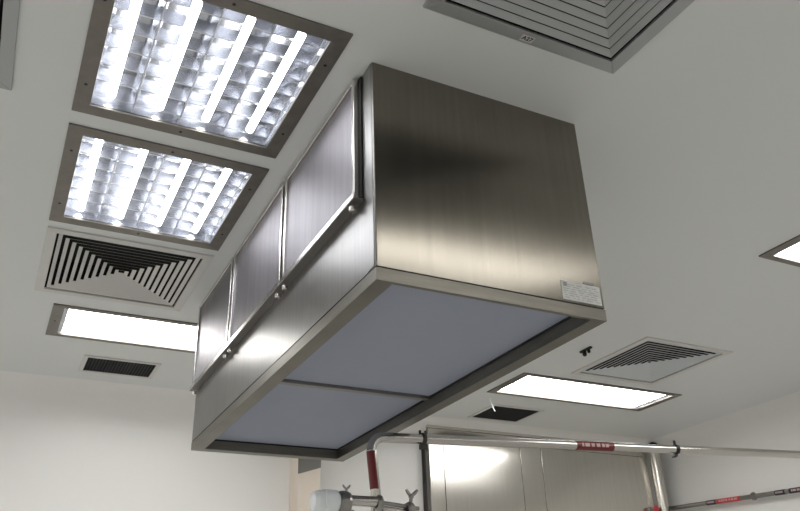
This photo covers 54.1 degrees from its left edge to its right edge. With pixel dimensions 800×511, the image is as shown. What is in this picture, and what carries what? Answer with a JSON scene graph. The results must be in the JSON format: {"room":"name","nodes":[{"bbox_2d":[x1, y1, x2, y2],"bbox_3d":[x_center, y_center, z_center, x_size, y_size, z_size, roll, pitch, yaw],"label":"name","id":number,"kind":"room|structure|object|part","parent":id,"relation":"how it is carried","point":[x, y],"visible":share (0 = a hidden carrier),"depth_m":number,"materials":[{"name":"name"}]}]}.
{"room":"cleanroom","nodes":[
{"label":"cleanroom","id":0,"kind":"room"},
{"bbox_2d":[0,371,656,510],"bbox_3d":[-1.107,2.208,4.280,7.550,3.000,0.300,11,-30,-24],"label":"wall","id":1,"kind":"structure","parent":0,"point":[67,444],"depth_m":4.64,"materials":[{"name":"white paint"}]},
{"bbox_2d":[0,0,799,438],"bbox_3d":[0.408,-0.684,1.889,7.250,0.001,7.250,11,-30,-24],"label":"ceiling","id":2,"kind":"structure","parent":0,"point":[689,152],"depth_m":2.70,"materials":[{"name":"white paint"}]},
{"bbox_2d":[0,0,19,90],"bbox_3d":[-1.236,-0.716,1.859,0.628,0.148,0.627,11,-30,-24],"label":"ceiling vent","id":3,"kind":"object","parent":2,"relation":"in","point":[9,9],"visible":1,"depth_m":2.04,"materials":[{"name":"silver metal"}]},
{"bbox_2d":[78,355,160,378],"bbox_3d":[-1.546,0.580,4.330,0.398,0.088,0.274,11,-30,-24],"label":"ceiling vent","id":4,"kind":"object","parent":2,"relation":"in","point":[92,364],"visible":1,"depth_m":4.31,"materials":[{"name":"black metal"}]},
{"bbox_2d":[45,303,197,352],"bbox_3d":[-1.089,0.390,3.952,1.255,0.059,0.406,11,-30,-24],"label":"strip light","id":5,"kind":"object","parent":2,"relation":"attached to","point":[69,321],"visible":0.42,"depth_m":3.84,"materials":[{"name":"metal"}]},
{"bbox_2d":[34,226,213,310],"bbox_3d":[-1.166,0.012,3.301,0.622,0.148,0.612,11,-30,-24],"label":"ceiling vent","id":6,"kind":"object","parent":2,"relation":"in","point":[72,263],"visible":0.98,"depth_m":3.38,"materials":[{"name":"white metal"}]},
{"bbox_2d":[49,123,268,250],"bbox_3d":[-0.859,-0.255,2.755,0.625,0.114,0.638,11,-30,-24],"label":"light","id":7,"kind":"object","parent":2,"relation":"attached to","point":[108,181],"visible":0.96,"depth_m":2.77,"materials":[{"name":"metal"}]},
{"bbox_2d":[71,0,352,158],"bbox_3d":[-0.544,-0.550,2.196,0.623,0.114,0.629,11,-30,-24],"label":"light","id":8,"kind":"object","parent":2,"relation":"attached to","point":[242,75],"visible":0.98,"depth_m":2.22,"materials":[{"name":"metal"}]},
{"bbox_2d":[190,62,606,461],"bbox_3d":[-0.183,0.205,2.872,0.728,0.660,1.849,11,-30,-24],"label":"hood","id":9,"kind":"object","parent":2,"relation":"hanging from","point":[430,242],"visible":1,"depth_m":2.26,"materials":[{"name":"metal"}]},
{"bbox_3d":[-0.777,0.475,3.196,0.030,0.004,0.562,11,-30,-24],"label":"rail","id":10,"kind":"part","parent":9,"relation":"part of","materials":[{"name":"silver metal"}]},
{"bbox_3d":[-0.782,0.292,3.297,0.007,0.368,0.518,11,-30,-24],"label":"prefilter panel","id":11,"kind":"part","parent":9,"relation":"part of","materials":[{"name":"silver metal"}]},
{"bbox_3d":[-0.786,0.294,3.294,0.016,0.390,0.546,11,-30,-24],"label":"panel frame","id":12,"kind":"part","parent":9,"relation":"part of","materials":[{"name":"silver metal"}]},
{"bbox_3d":[-0.511,0.228,2.727,0.030,0.004,0.608,11,-30,-24],"label":"rail","id":13,"kind":"part","parent":9,"relation":"part of","materials":[{"name":"silver metal"}]},
{"bbox_3d":[-0.515,0.045,2.829,0.007,0.368,0.564,11,-30,-24],"label":"prefilter panel","id":14,"kind":"part","parent":9,"relation":"part of","materials":[{"name":"silver metal"}]},
{"bbox_3d":[-0.519,0.047,2.825,0.016,0.390,0.592,11,-30,-24],"label":"panel frame","id":15,"kind":"part","parent":9,"relation":"part of","materials":[{"name":"silver metal"}]},
{"bbox_3d":[-0.243,-0.208,2.349,0.007,0.368,0.546,11,-30,-24],"label":"prefilter panel","id":16,"kind":"part","parent":9,"relation":"part of","materials":[{"name":"silver metal"}]},
{"bbox_3d":[-0.247,-0.206,2.346,0.016,0.390,0.574,11,-30,-24],"label":"panel frame","id":17,"kind":"part","parent":9,"relation":"part of","materials":[{"name":"silver metal"}]},
{"bbox_3d":[-0.238,-0.025,2.247,0.030,0.004,0.590,11,-30,-24],"label":"rail","id":18,"kind":"part","parent":9,"relation":"part of","materials":[{"name":"silver metal"}]},
{"bbox_2d":[563,281,600,303],"bbox_3d":[0.498,0.102,2.144,0.122,0.046,0.001,11,-30,-24],"label":"print","id":19,"kind":"object","parent":9,"relation":"attached to","point":[574,292],"depth_m":2.15,"materials":[{"name":"grey paper"}]},
{"bbox_2d":[467,404,544,422],"bbox_3d":[0.730,1.061,5.440,0.414,0.088,0.343,11,-30,-24],"label":"ceiling vent","id":20,"kind":"object","parent":2,"relation":"in","point":[503,413],"visible":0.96,"depth_m":5.42,"materials":[{"name":"black metal"}]},
{"bbox_2d":[423,0,694,73],"bbox_3d":[0.469,-0.764,1.883,0.613,0.150,0.623,11,-30,-24],"label":"ceiling vent","id":21,"kind":"object","parent":2,"relation":"in","point":[603,35],"visible":1,"depth_m":2.04,"materials":[{"name":"silver metal"}]},
{"bbox_2d":[487,372,681,410],"bbox_3d":[1.200,0.867,5.055,1.255,0.059,0.407,11,-30,-24],"label":"strip light","id":22,"kind":"object","parent":2,"relation":"attached to","point":[529,385],"visible":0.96,"depth_m":5.05,"materials":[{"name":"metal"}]},
{"bbox_2d":[579,346,591,356],"bbox_3d":[1.019,0.529,4.286,0.023,0.036,0.090,11,-30,-24],"label":"bracket","id":23,"kind":"object","parent":2,"relation":"attached to","point":[587,349],"visible":1,"depth_m":4.29,"materials":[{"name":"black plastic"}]},
{"bbox_2d":[571,336,732,384],"bbox_3d":[1.444,0.560,4.567,0.634,0.148,0.649,11,-30,-24],"label":"ceiling vent","id":24,"kind":"object","parent":2,"relation":"in","point":[648,360],"visible":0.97,"depth_m":4.64,"materials":[{"name":"white metal"}]},
{"bbox_2d":[759,235,799,266],"bbox_3d":[2.171,0.008,3.429,1.255,0.059,0.407,11,-30,-24],"label":"strip light","id":25,"kind":"object","parent":2,"relation":"attached to","point":[788,252],"visible":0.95,"depth_m":3.31,"materials":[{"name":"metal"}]},
{"bbox_2d":[652,391,799,510],"bbox_3d":[3.758,1.342,2.915,0.300,3.000,7.550,11,-30,-24],"label":"wall","id":26,"kind":"structure","parent":0,"point":[774,424],"depth_m":5.69,"materials":[{"name":"white paint"}]},
{"bbox_2d":[750,492,756,500],"bbox_3d":[2.496,1.692,5.500,0.088,0.058,0.024,11,-30,-24],"label":"wall bracket","id":27,"kind":"object","parent":26,"relation":"attached to","point":[751,493],"visible":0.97,"depth_m":5.48,"materials":[{"name":"grey metal"}]},
{"bbox_2d":[669,487,799,510],"bbox_3d":[2.902,1.345,4.736,0.036,0.222,3.602,11,-30,-24],"label":"pipe","id":28,"kind":"object","parent":27,"relation":"attached to","point":[796,489],"visible":0.98,"depth_m":5.61,"materials":[{"name":"grey metal"}]},
{"bbox_3d":[0.549,2.050,0.655,7.650,0.100,7.650,11,-30,-24],"label":"floor","id":29,"kind":"structure","parent":0,"visible":0},
{"bbox_2d":[289,458,320,510],"bbox_3d":[-0.565,2.389,4.455,0.151,2.800,0.157,11,-30,-24],"label":"column","id":30,"kind":"structure","parent":29,"relation":"on","point":[304,473],"depth_m":4.88,"materials":[{"name":"beige paint"}]},
{"bbox_2d":[419,430,427,510],"bbox_3d":[0.125,1.698,2.554,0.034,2.272,0.048,11,-30,-24],"label":"support post","id":31,"kind":"object","parent":29,"relation":"on","point":[423,447],"visible":0.84,"depth_m":2.99,"materials":[{"name":"grey metal"}]},
{"bbox_3d":[0.122,1.726,2.538,0.025,2.208,0.017,11,-30,-24],"label":"rod","id":32,"kind":"part","parent":31,"relation":"part of","materials":[{"name":"grey metal"}]},
{"bbox_2d":[425,424,653,510],"bbox_3d":[1.115,2.686,5.292,2.015,2.920,0.096,11,-30,-24],"label":"cabinet","id":33,"kind":"object","parent":29,"relation":"on","point":[459,478],"visible":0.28,"depth_m":5.72,"materials":[{"name":"grey metal"}]},
{"bbox_3d":[0.291,2.537,4.865,0.112,2.812,0.012,11,-30,-24],"label":"panel","id":34,"kind":"part","parent":33,"relation":"part of","materials":[{"name":"metal"}]},
{"bbox_3d":[0.634,2.605,5.024,0.645,2.812,0.012,11,-30,-24],"label":"panel","id":35,"kind":"part","parent":33,"relation":"part of","materials":[{"name":"metal"}]},
{"bbox_3d":[1.068,1.393,5.947,2.015,0.020,0.096,11,-30,-24],"label":"header trim","id":36,"kind":"part","parent":33,"relation":"part of","materials":[{"name":"silver metal"}]},
{"bbox_3d":[1.009,2.680,5.197,0.185,2.812,0.012,11,-30,-24],"label":"panel","id":37,"kind":"part","parent":33,"relation":"part of","materials":[{"name":"metal"}]},
{"bbox_3d":[1.556,2.788,5.451,1.030,2.812,0.012,11,-30,-24],"label":"panel","id":38,"kind":"part","parent":33,"relation":"part of","materials":[{"name":"metal"}]},
{"bbox_2d":[649,505,658,510],"bbox_3d":[1.970,1.966,6.070,0.052,0.051,0.067,11,-30,-24],"label":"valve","id":39,"kind":"object","parent":33,"relation":"attached to","point":[651,508],"visible":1,"depth_m":6.05,"materials":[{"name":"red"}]},
{"bbox_2d":[366,432,799,510],"bbox_3d":[1.524,1.916,3.234,3.622,2.407,0.041,11,-30,-24],"label":"pipe","id":40,"kind":"object","parent":29,"relation":"on","point":[383,437],"visible":1,"depth_m":3.28,"materials":[{"name":"grey metal"}]},
{"bbox_2d":[309,484,384,510],"bbox_3d":[-0.199,0.857,2.742,0.282,0.092,0.082,11,-30,-24],"label":"valve","id":41,"kind":"object","parent":40,"relation":"attached to","point":[325,499],"visible":1,"depth_m":2.69,"materials":[{"name":"white plastic"}]},
{"bbox_3d":[-0.135,0.870,2.772,0.118,0.037,0.037,11,-30,-24],"label":"stem","id":42,"kind":"part","parent":41,"relation":"part of","materials":[{"name":"grey metal"}]},
{"bbox_2d":[382,489,419,510],"bbox_3d":[0.001,0.896,2.836,0.150,0.104,0.056,11,-30,-24],"label":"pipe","id":43,"kind":"object","parent":41,"relation":"attached to","point":[409,506],"visible":0.98,"depth_m":2.82,"materials":[{"name":"grey metal"}]},
{"bbox_2d":[582,443,608,446],"bbox_3d":[0.850,0.824,3.402,0.147,0.021,0.002,11,-30,-24],"label":"print","id":44,"kind":"object","parent":40,"relation":"attached to","point":[583,444],"depth_m":3.40,"materials":[{"name":"white"}]},
{"bbox_2d":[672,440,680,457],"bbox_3d":[1.265,0.897,3.624,0.048,0.085,0.046,11,-30,-24],"label":"clamp","id":45,"kind":"object","parent":40,"relation":"on","point":[674,442],"visible":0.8,"depth_m":3.61,"materials":[{"name":"black metal"}]},
{"bbox_2d":[648,442,669,510],"bbox_3d":[2.084,2.825,5.661,0.096,2.943,0.096,11,-30,-24],"label":"steel post","id":46,"kind":"object","parent":29,"relation":"on","point":[655,460],"visible":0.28,"depth_m":6.16,"materials":[{"name":"grey metal"}]}
]}

